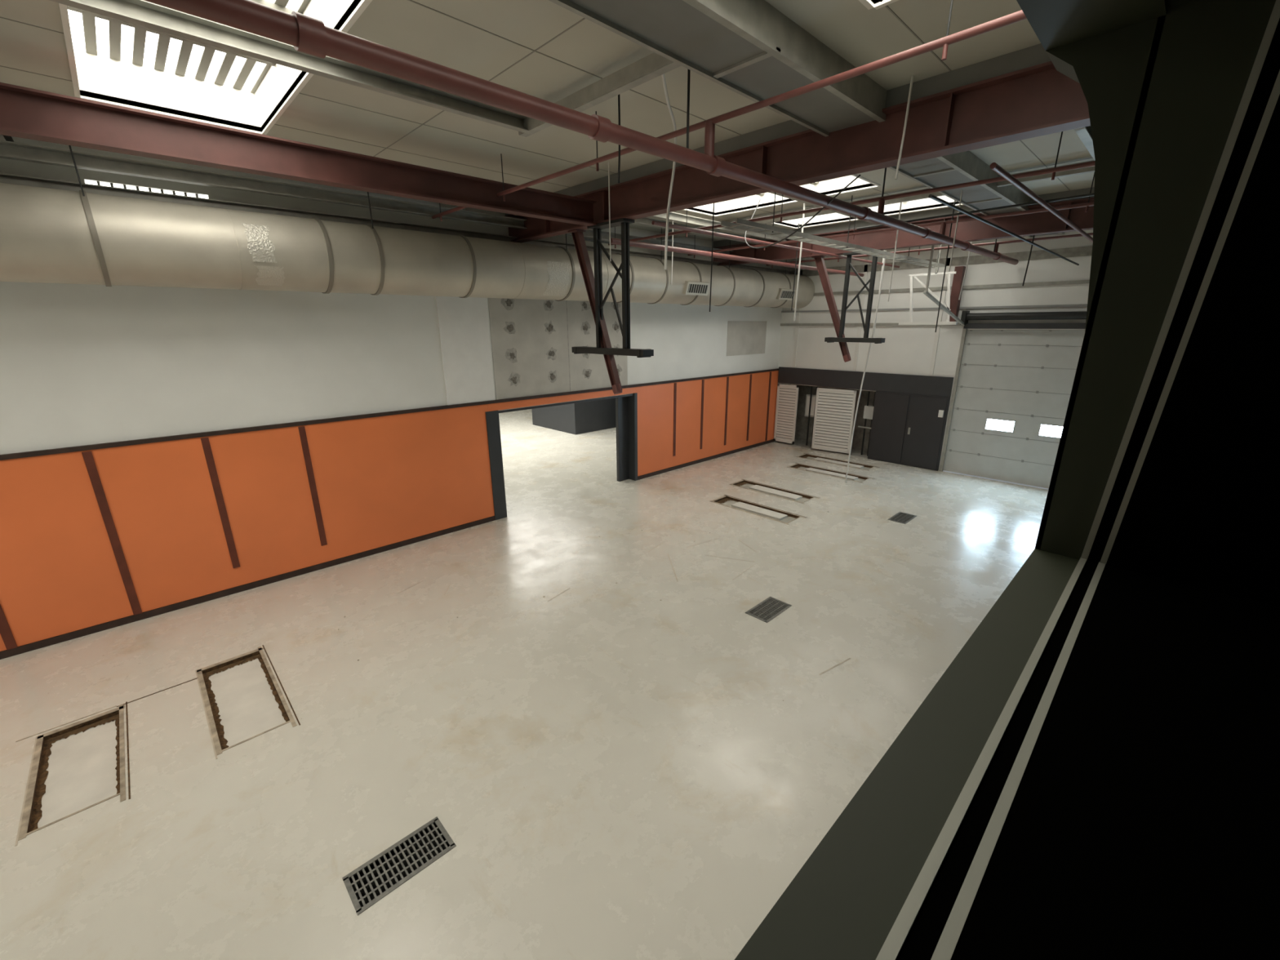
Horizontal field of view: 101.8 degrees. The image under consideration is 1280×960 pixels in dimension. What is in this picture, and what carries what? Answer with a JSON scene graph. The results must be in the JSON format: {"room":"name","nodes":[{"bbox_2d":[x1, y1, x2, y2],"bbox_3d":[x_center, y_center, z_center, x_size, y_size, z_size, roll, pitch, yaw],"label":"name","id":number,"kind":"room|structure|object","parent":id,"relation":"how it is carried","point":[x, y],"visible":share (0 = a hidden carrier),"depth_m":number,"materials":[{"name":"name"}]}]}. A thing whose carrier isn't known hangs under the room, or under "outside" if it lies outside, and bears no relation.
{"room":"auto repair garage","nodes":[
{"label":"auto repair garage","id":0,"kind":"room"},
{"bbox_2d":[0,82,596,226],"bbox_3d":[-5.023,-3.071,4.400,11.890,0.340,0.200,-16,23,-42],"label":"tie beam","id":1,"kind":"structure","parent":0,"point":[25,113],"depth_m":5.31,"materials":[{"name":"brown metal"}]},
{"bbox_2d":[0,134,785,454],"bbox_3d":[-3.306,-2.181,10.637,22.300,6.300,0.300,-16,23,-42],"label":"wall","id":2,"kind":"structure","parent":0,"point":[81,364],"depth_m":7.70,"materials":[{"name":"white paint"}]},
{"bbox_2d":[84,180,207,198],"bbox_3d":[-6.461,-3.773,6.870,1.200,0.140,0.090,-16,23,-42],"label":"window","id":3,"kind":"structure","parent":2,"relation":"in","point":[97,183],"depth_m":6.83,"materials":[{"name":"white"}]},
{"bbox_2d":[0,439,773,659],"bbox_3d":[-3.171,0.824,11.406,22.300,0.100,0.050,-16,23,-42],"label":"baseboard","id":4,"kind":"structure","parent":2,"relation":"attached to","point":[81,633],"depth_m":8.45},
{"bbox_2d":[0,368,778,460],"bbox_3d":[-3.180,-1.589,10.681,22.300,0.060,0.055,-16,23,-42],"label":"trim","id":5,"kind":"structure","parent":2,"relation":"attached to","point":[64,450],"depth_m":8.42,"materials":[{"name":"black metal"}]},
{"bbox_2d":[0,370,778,651],"bbox_3d":[-3.176,-0.392,11.041,22.300,2.440,0.053,-16,23,-42],"label":"cladding","id":6,"kind":"object","parent":2,"relation":"attached to","point":[89,538],"visible":1,"depth_m":8.24,"materials":[{"name":"paint"}]},
{"bbox_2d":[435,296,495,404],"bbox_3d":[-3.395,-2.618,10.179,1.020,2.200,0.030,-16,23,-42],"label":"wall panel","id":7,"kind":"object","parent":2,"relation":"attached to","point":[463,322],"visible":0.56,"depth_m":10.17,"materials":[{"name":"grey paint"}]},
{"bbox_2d":[488,297,627,399],"bbox_3d":[-1.666,-3.055,11.808,3.730,2.088,0.014,-16,23,-42],"label":"wall panel","id":8,"kind":"object","parent":2,"relation":"attached to","point":[532,340],"visible":0.78,"depth_m":11.46,"materials":[{"name":"grey concrete"}]},
{"bbox_2d":[485,392,637,519],"bbox_3d":[-1.744,-0.734,12.614,4.330,2.380,0.380,-16,23,-42],"label":"door frame","id":9,"kind":"structure","parent":2,"relation":"attached to","point":[626,406],"depth_m":13.57,"materials":[{"name":"paint"}]},
{"bbox_2d":[726,320,766,355],"bbox_3d":[3.406,-4.508,16.507,2.100,1.030,0.012,-16,23,-42],"label":"plasterboard patch","id":10,"kind":"object","parent":2,"relation":"attached to","point":[744,337],"visible":1,"depth_m":16.45,"materials":[{"name":"grey paint"}]},
{"bbox_2d":[0,441,1048,959],"bbox_3d":[0.208,1.859,8.077,22.300,0.001,9.760,-16,23,-42],"label":"floor","id":11,"kind":"structure","parent":0,"point":[612,771],"depth_m":5.66,"materials":[{"name":"beige concrete"}]},
{"bbox_2d":[14,701,130,846],"bbox_3d":[-5.481,2.801,5.097,0.694,0.055,1.770,-16,23,-42],"label":"floor recess","id":12,"kind":"object","parent":11,"relation":"in","point":[78,768],"visible":0.87,"depth_m":5.06,"materials":[{"name":"beige concrete"}]},
{"bbox_2d":[15,678,196,742],"bbox_3d":[-5.894,2.549,5.857,1.500,0.004,0.035,-16,23,-42],"label":"floor crack","id":13,"kind":"object","parent":11,"relation":"on","point":[194,678],"depth_m":5.77,"materials":[{"name":"grey concrete"}]},
{"bbox_2d":[195,644,300,759],"bbox_3d":[-4.602,2.513,6.044,0.714,0.055,2.030,-16,23,-42],"label":"floor recess","id":14,"kind":"object","parent":11,"relation":"in","point":[243,700],"visible":0.84,"depth_m":6.01,"materials":[{"name":"beige concrete"}]},
{"bbox_2d":[342,816,456,915],"bbox_3d":[-1.907,3.100,4.165,0.750,0.126,0.370,-16,23,-42],"label":"floor drain grate","id":15,"kind":"object","parent":11,"relation":"in","point":[370,882],"visible":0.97,"depth_m":4.15,"materials":[{"name":"black metal"}]},
{"bbox_2d":[337,508,868,675],"bbox_3d":[1.058,1.550,9.085,10.262,0.006,5.949,-16,23,-42],"label":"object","id":16,"kind":"structure","parent":11,"relation":"on","point":[820,673],"depth_m":8.69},
{"bbox_2d":[710,494,806,524],"bbox_3d":[2.666,0.688,12.023,0.674,0.055,2.270,-16,23,-42],"label":"pit","id":17,"kind":"object","parent":11,"relation":"in","point":[775,514],"visible":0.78,"depth_m":12.00,"materials":[{"name":"beige concrete"}]},
{"bbox_2d":[745,596,791,622],"bbox_3d":[1.929,1.991,7.808,0.680,0.126,0.380,-16,23,-42],"label":"floor drain grate","id":18,"kind":"object","parent":11,"relation":"in","point":[771,607],"visible":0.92,"depth_m":7.78,"materials":[{"name":"black metal"}]},
{"bbox_2d":[728,479,819,503],"bbox_3d":[3.377,0.298,13.316,0.674,0.055,2.320,-16,23,-42],"label":"pit","id":19,"kind":"object","parent":11,"relation":"in","point":[802,498],"visible":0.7,"depth_m":13.30,"materials":[{"name":"beige concrete"}]},
{"bbox_2d":[787,462,875,483],"bbox_3d":[5.401,-0.194,14.926,0.624,0.055,2.420,-16,23,-42],"label":"pit","id":20,"kind":"object","parent":11,"relation":"in","point":[851,477],"visible":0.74,"depth_m":14.93,"materials":[{"name":"beige concrete"}]},
{"bbox_2d":[795,453,879,471],"bbox_3d":[6.039,-0.544,16.084,0.624,0.055,2.470,-16,23,-42],"label":"pit","id":21,"kind":"object","parent":11,"relation":"in","point":[843,463],"visible":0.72,"depth_m":16.10,"materials":[{"name":"beige concrete"}]},
{"bbox_2d":[887,511,916,524],"bbox_3d":[5.765,0.886,11.438,0.690,0.126,0.370,-16,23,-42],"label":"floor drain grate","id":22,"kind":"object","parent":11,"relation":"in","point":[902,517],"visible":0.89,"depth_m":11.41,"materials":[{"name":"black metal"}]},
{"bbox_2d":[923,244,1086,471],"bbox_3d":[8.739,-2.560,11.720,3.405,6.300,4.480,-16,23,-42],"label":"door frame","id":23,"kind":"structure","parent":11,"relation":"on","point":[957,280],"depth_m":13.21,"materials":[{"name":"metal"}]},
{"bbox_2d":[0,0,1094,241],"bbox_3d":[0.181,-4.198,6.262,22.300,0.054,9.760,-16,23,-42],"label":"ceiling","id":24,"kind":"structure","parent":0,"point":[544,50],"depth_m":4.86,"materials":[{"name":"grey"}]},
{"bbox_2d":[58,0,372,134],"bbox_3d":[-3.490,-3.729,4.085,1.580,0.470,4.480,-16,23,-42],"label":"skylight","id":25,"kind":"object","parent":24,"relation":"attached to","point":[107,55],"visible":0.75,"depth_m":5.30,"materials":[{"name":"white glass"}]},
{"bbox_2d":[0,145,814,308],"bbox_3d":[-2.742,-4.198,9.413,22.300,1.738,1.107,-16,23,-42],"label":"ventilation duct","id":26,"kind":"object","parent":24,"relation":"hanging from","point":[47,235],"visible":0.94,"depth_m":7.17,"materials":[{"name":"metal"}]},
{"bbox_2d":[608,162,611,261],"bbox_3d":[-0.442,-3.884,7.567,0.017,1.300,0.050,0,17,1],"label":"hanging cable","id":27,"kind":"object","parent":24,"relation":"hanging from","point":[608,162],"visible":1,"depth_m":7.55,"materials":[{"name":"white plastic"}]},
{"bbox_2d":[617,94,620,182],"bbox_3d":[-0.206,-3.367,5.055,0.020,0.851,0.042,-16,23,-42],"label":"hanging cable","id":28,"kind":"object","parent":24,"relation":"hanging from","point":[619,98],"visible":0.73,"depth_m":5.07,"materials":[{"name":"black metal"}]},
{"bbox_2d":[144,0,1094,276],"bbox_3d":[0.292,-3.674,6.151,22.100,0.895,9.040,-16,23,-42],"label":"sprinkler pipework","id":29,"kind":"object","parent":24,"relation":"hanging from","point":[308,35],"visible":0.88,"depth_m":3.94,"materials":[{"name":"red metal"}]},
{"bbox_2d":[661,73,676,269],"bbox_3d":[0.243,-2.888,4.786,0.129,1.645,1.438,2,17,6],"label":"hanging cable","id":30,"kind":"object","parent":24,"relation":"hanging from","point":[662,75],"visible":0.76,"depth_m":5.38,"materials":[{"name":"white plastic"}]},
{"bbox_2d":[671,211,673,284],"bbox_3d":[0.664,-4.788,10.742,0.024,1.400,0.046,-16,23,-42],"label":"hanging cable","id":31,"kind":"object","parent":24,"relation":"hanging from","point":[673,211],"visible":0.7,"depth_m":10.76,"materials":[{"name":"white plastic"}]},
{"bbox_2d":[709,203,714,311],"bbox_3d":[1.203,-3.857,8.674,0.019,2.001,0.101,0,17,1],"label":"hanging cable","id":32,"kind":"object","parent":24,"relation":"hanging from","point":[713,203],"visible":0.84,"depth_m":8.68,"materials":[{"name":"black metal"}]},
{"bbox_2d":[684,173,880,216],"bbox_3d":[2.274,-5.245,9.317,1.480,0.320,3.480,-16,23,-42],"label":"skylight","id":33,"kind":"object","parent":24,"relation":"attached to","point":[838,183],"visible":0.12,"depth_m":10.02,"materials":[{"name":"white glass"}]},
{"bbox_2d":[791,223,799,310],"bbox_3d":[3.659,-4.994,12.256,0.024,1.900,0.046,-16,23,-42],"label":"hanging cable","id":34,"kind":"object","parent":24,"relation":"hanging from","point":[798,224],"visible":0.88,"depth_m":12.28,"materials":[{"name":"black metal"}]},
{"bbox_2d":[548,0,1064,237],"bbox_3d":[1.643,-3.629,4.858,22.300,0.250,0.640,-16,23,-42],"label":"ventilation duct","id":35,"kind":"object","parent":24,"relation":"hanging from","point":[749,48],"depth_m":4.17,"materials":[{"name":"grey metal"}]},
{"bbox_2d":[720,191,945,267],"bbox_3d":[4.353,-4.846,9.975,8.700,0.880,0.274,-16,23,-42],"label":"cable tray","id":36,"kind":"object","parent":24,"relation":"hanging from","point":[754,227],"visible":0.91,"depth_m":8.87,"materials":[{"name":"metal"}]},
{"bbox_2d":[771,195,963,228],"bbox_3d":[4.596,-5.681,10.736,1.280,0.320,3.780,-16,23,-42],"label":"skylight","id":37,"kind":"object","parent":24,"relation":"attached to","point":[926,202],"visible":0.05,"depth_m":10.95,"materials":[{"name":"white glass"}]},
{"bbox_2d":[858,0,898,9],"bbox_3d":[0.954,-3.074,2.090,3.480,0.320,1.480,-16,23,-42],"label":"skylight","id":38,"kind":"object","parent":24,"relation":"attached to","point":[868,4],"visible":1,"depth_m":3.71,"materials":[{"name":"white glass"}]},
{"bbox_2d":[873,249,884,337],"bbox_3d":[6.452,-5.116,14.013,0.024,2.700,0.024,-16,23,-42],"label":"hanging cable","id":39,"kind":"object","parent":24,"relation":"hanging from","point":[884,250],"visible":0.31,"depth_m":13.98,"materials":[{"name":"white plastic"}]},
{"bbox_2d":[887,202,902,301],"bbox_3d":[4.829,-4.333,9.857,0.023,1.800,0.055,0,17,1],"label":"hanging cable","id":40,"kind":"object","parent":24,"relation":"hanging from","point":[900,202],"visible":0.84,"depth_m":9.86,"materials":[{"name":"white plastic"}]},
{"bbox_2d":[894,75,913,179],"bbox_3d":[2.518,-3.352,4.963,0.058,0.851,0.028,3,17,12],"label":"hanging cable","id":41,"kind":"object","parent":24,"relation":"hanging from","point":[912,76],"visible":1,"depth_m":4.95,"materials":[{"name":"white plastic"}]},
{"bbox_2d":[898,244,957,324],"bbox_3d":[7.538,-5.159,13.355,0.100,2.250,1.400,-16,23,-42],"label":"bracket","id":42,"kind":"object","parent":24,"relation":"hanging from","point":[948,306],"visible":0.89,"depth_m":13.43,"materials":[{"name":"white metal"}]},
{"bbox_2d":[934,244,949,332],"bbox_3d":[6.475,-4.387,11.056,0.024,2.400,0.024,-16,23,-42],"label":"hanging cable","id":43,"kind":"object","parent":24,"relation":"hanging from","point":[948,245],"visible":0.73,"depth_m":11.13,"materials":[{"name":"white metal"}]},
{"bbox_2d":[948,189,963,271],"bbox_3d":[5.024,-4.059,8.247,0.020,1.401,0.082,7,18,23],"label":"hanging cable","id":44,"kind":"object","parent":24,"relation":"hanging from","point":[962,189],"visible":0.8,"depth_m":8.26,"materials":[{"name":"white plastic"}]},
{"bbox_2d":[958,241,972,299],"bbox_3d":[7.317,-4.929,11.635,0.028,1.701,0.083,-16,23,-42],"label":"hanging cable","id":45,"kind":"object","parent":24,"relation":"hanging from","point":[971,242],"visible":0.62,"depth_m":11.70,"materials":[{"name":"white plastic"}]},
{"bbox_2d":[1022,235,1035,285],"bbox_3d":[7.657,-4.596,10.169,0.024,1.500,0.047,-16,23,-42],"label":"hanging cable","id":46,"kind":"object","parent":24,"relation":"hanging from","point":[1033,235],"visible":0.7,"depth_m":10.25,"materials":[{"name":"black metal"}]},
{"bbox_2d":[0,0,1095,274],"bbox_3d":[0.182,-3.836,6.370,22.300,0.642,9.760,-16,23,-42],"label":"ceiling beam","id":47,"kind":"structure","parent":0,"point":[143,13],"depth_m":5.91,"materials":[{"name":"brown metal"}]},
{"bbox_2d":[2,134,13,142],"bbox_3d":[-4.138,-2.949,2.934,0.059,0.059,8.600,-16,23,-42],"label":"conduit","id":48,"kind":"object","parent":47,"relation":"attached to","point":[7,138],"visible":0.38,"depth_m":5.70,"materials":[{"name":"black metal"}]},
{"bbox_2d":[568,229,622,394],"bbox_3d":[-0.751,-2.906,9.012,0.200,2.748,1.199,-16,23,-42],"label":"strut","id":49,"kind":"object","parent":47,"relation":"attached to","point":[577,234],"visible":0.89,"depth_m":8.98,"materials":[{"name":"brown metal"}]},
{"bbox_2d":[571,217,653,357],"bbox_3d":[-0.513,-3.120,8.616,0.260,2.055,1.850,-16,23,-42],"label":"frame","id":50,"kind":"object","parent":47,"relation":"hanging from","point":[624,326],"visible":0.98,"depth_m":8.50,"materials":[{"name":"black metal"}]},
{"bbox_2d":[793,203,805,320],"bbox_3d":[2.906,-4.022,9.459,0.028,2.150,0.049,-16,23,-42],"label":"hanging cable","id":51,"kind":"object","parent":47,"relation":"hanging from","point":[803,215],"visible":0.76,"depth_m":9.49,"materials":[{"name":"white plastic"}]},
{"bbox_2d":[744,174,860,248],"bbox_3d":[2.040,-4.011,7.665,0.539,1.109,4.294,-1,17,-2],"label":"hanging cable","id":52,"kind":"object","parent":47,"relation":"hanging from","point":[859,175],"visible":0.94,"depth_m":6.70,"materials":[{"name":"black metal"}]},
{"bbox_2d":[811,255,850,362],"bbox_3d":[4.646,-4.141,12.578,0.200,2.483,1.199,-16,23,-42],"label":"strut","id":53,"kind":"object","parent":47,"relation":"attached to","point":[820,262],"visible":0.95,"depth_m":12.55,"materials":[{"name":"brown metal"}]},
{"bbox_2d":[584,192,1093,271],"bbox_3d":[4.966,-4.472,10.029,9.700,0.303,7.720,-16,23,-42],"label":"conduit","id":54,"kind":"object","parent":47,"relation":"attached to","point":[962,211],"visible":0.57,"depth_m":7.17,"materials":[{"name":"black metal"}]},
{"bbox_2d":[824,250,884,343],"bbox_3d":[5.059,-4.202,12.039,0.260,1.995,1.350,-16,23,-42],"label":"frame","id":55,"kind":"object","parent":47,"relation":"hanging from","point":[848,265],"visible":0.87,"depth_m":12.02,"materials":[{"name":"black metal"}]},
{"bbox_2d":[844,250,886,482],"bbox_3d":[5.392,-2.446,12.577,0.070,5.586,1.170,2,17,8],"label":"hanging cable","id":56,"kind":"object","parent":55,"relation":"hanging from","point":[884,260],"visible":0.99,"depth_m":12.35,"materials":[{"name":"white plastic"}]},
{"bbox_2d":[498,408,634,515],"bbox_3d":[-3.865,-2.155,21.536,24.000,0.001,16.080,-16,23,-42],"label":"floor","id":57,"kind":"structure","parent":0,"point":[542,466],"depth_m":16.07,"materials":[{"name":"beige concrete"}]},
{"bbox_2d":[531,398,616,434],"bbox_3d":[-0.997,-3.850,21.570,6.708,3.200,2.736,-6,17,-17],"label":"wall","id":58,"kind":"structure","parent":0,"point":[579,418],"depth_m":20.74,"materials":[{"name":"paint"}]},
{"bbox_2d":[504,43,1090,243],"bbox_3d":[0.793,-4.037,6.928,0.220,0.650,9.760,-16,23,-42],"label":"ceiling beam","id":59,"kind":"structure","parent":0,"point":[1020,95],"depth_m":5.26,"materials":[{"name":"brown metal"}]},
{"bbox_2d":[775,383,875,457],"bbox_3d":[6.422,-2.160,17.649,1.000,2.250,3.550,-16,23,-42],"label":"closet","id":60,"kind":"object","parent":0,"point":[806,399],"visible":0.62,"depth_m":17.63,"materials":[{"name":"metal"}]},
{"bbox_2d":[712,186,1094,266],"bbox_3d":[5.460,-5.355,11.255,0.220,0.650,9.760,-16,23,-42],"label":"ceiling beam","id":61,"kind":"structure","parent":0,"point":[1046,222],"depth_m":10.62,"materials":[{"name":"brown metal"}]},
{"bbox_2d":[773,229,1093,471],"bbox_3d":[8.273,-3.440,14.663,0.200,6.300,9.760,-16,23,-42],"label":"wall","id":62,"kind":"structure","parent":0,"point":[906,349],"depth_m":14.58,"materials":[{"name":"white paint"}]},
{"bbox_2d":[773,383,799,444],"bbox_3d":[5.110,-2.315,18.202,0.045,2.020,0.800,-16,23,-42],"label":"door","id":63,"kind":"structure","parent":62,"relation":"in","point":[787,397],"depth_m":18.18,"materials":[{"name":"white metal"}]},
{"bbox_2d":[811,387,857,453],"bbox_3d":[6.288,-1.936,16.920,1.250,2.020,0.045,13,21,37],"label":"door","id":64,"kind":"structure","parent":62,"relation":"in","point":[834,410],"depth_m":16.90,"materials":[{"name":"white metal"}]},
{"bbox_2d":[777,366,953,397],"bbox_3d":[6.724,-3.113,16.244,0.050,0.540,5.440,-16,23,-42],"label":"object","id":65,"kind":"structure","parent":62,"relation":"attached to","point":[940,386],"depth_m":15.89,"materials":[{"name":"paint"}]},
{"bbox_2d":[867,391,950,471],"bbox_3d":[7.888,-1.485,15.425,0.130,2.120,2.030,-16,23,-42],"label":"door","id":66,"kind":"structure","parent":62,"relation":"in","point":[908,429],"depth_m":15.35,"materials":[{"name":"metal"}]},
{"bbox_2d":[942,329,1084,488],"bbox_3d":[10.119,-1.761,13.082,0.055,3.924,3.950,-16,23,-42],"label":"garage door","id":67,"kind":"structure","parent":62,"relation":"in","point":[1014,389],"depth_m":13.50,"materials":[{"name":"grey metal"}]},
{"bbox_2d":[780,245,1092,374],"bbox_3d":[8.177,-4.708,14.192,0.050,3.600,9.760,-16,23,-42],"label":"rail","id":68,"kind":"object","parent":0,"point":[1083,251],"depth_m":14.19,"materials":[{"name":"metal"}]},
{"bbox_2d":[734,0,1275,959],"bbox_3d":[3.695,-0.136,3.708,22.300,6.300,0.620,-16,23,-42],"label":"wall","id":69,"kind":"structure","parent":0,"point":[1162,82],"depth_m":0.91,"materials":[{"name":"grey paint"}]},
{"bbox_2d":[875,0,1279,959],"bbox_3d":[-0.088,0.043,-0.178,3.220,1.020,0.460,-16,23,-42],"label":"window frame","id":70,"kind":"structure","parent":69,"relation":"in","point":[1122,802],"depth_m":0.71,"materials":[{"name":"silver metal"}]}
]}

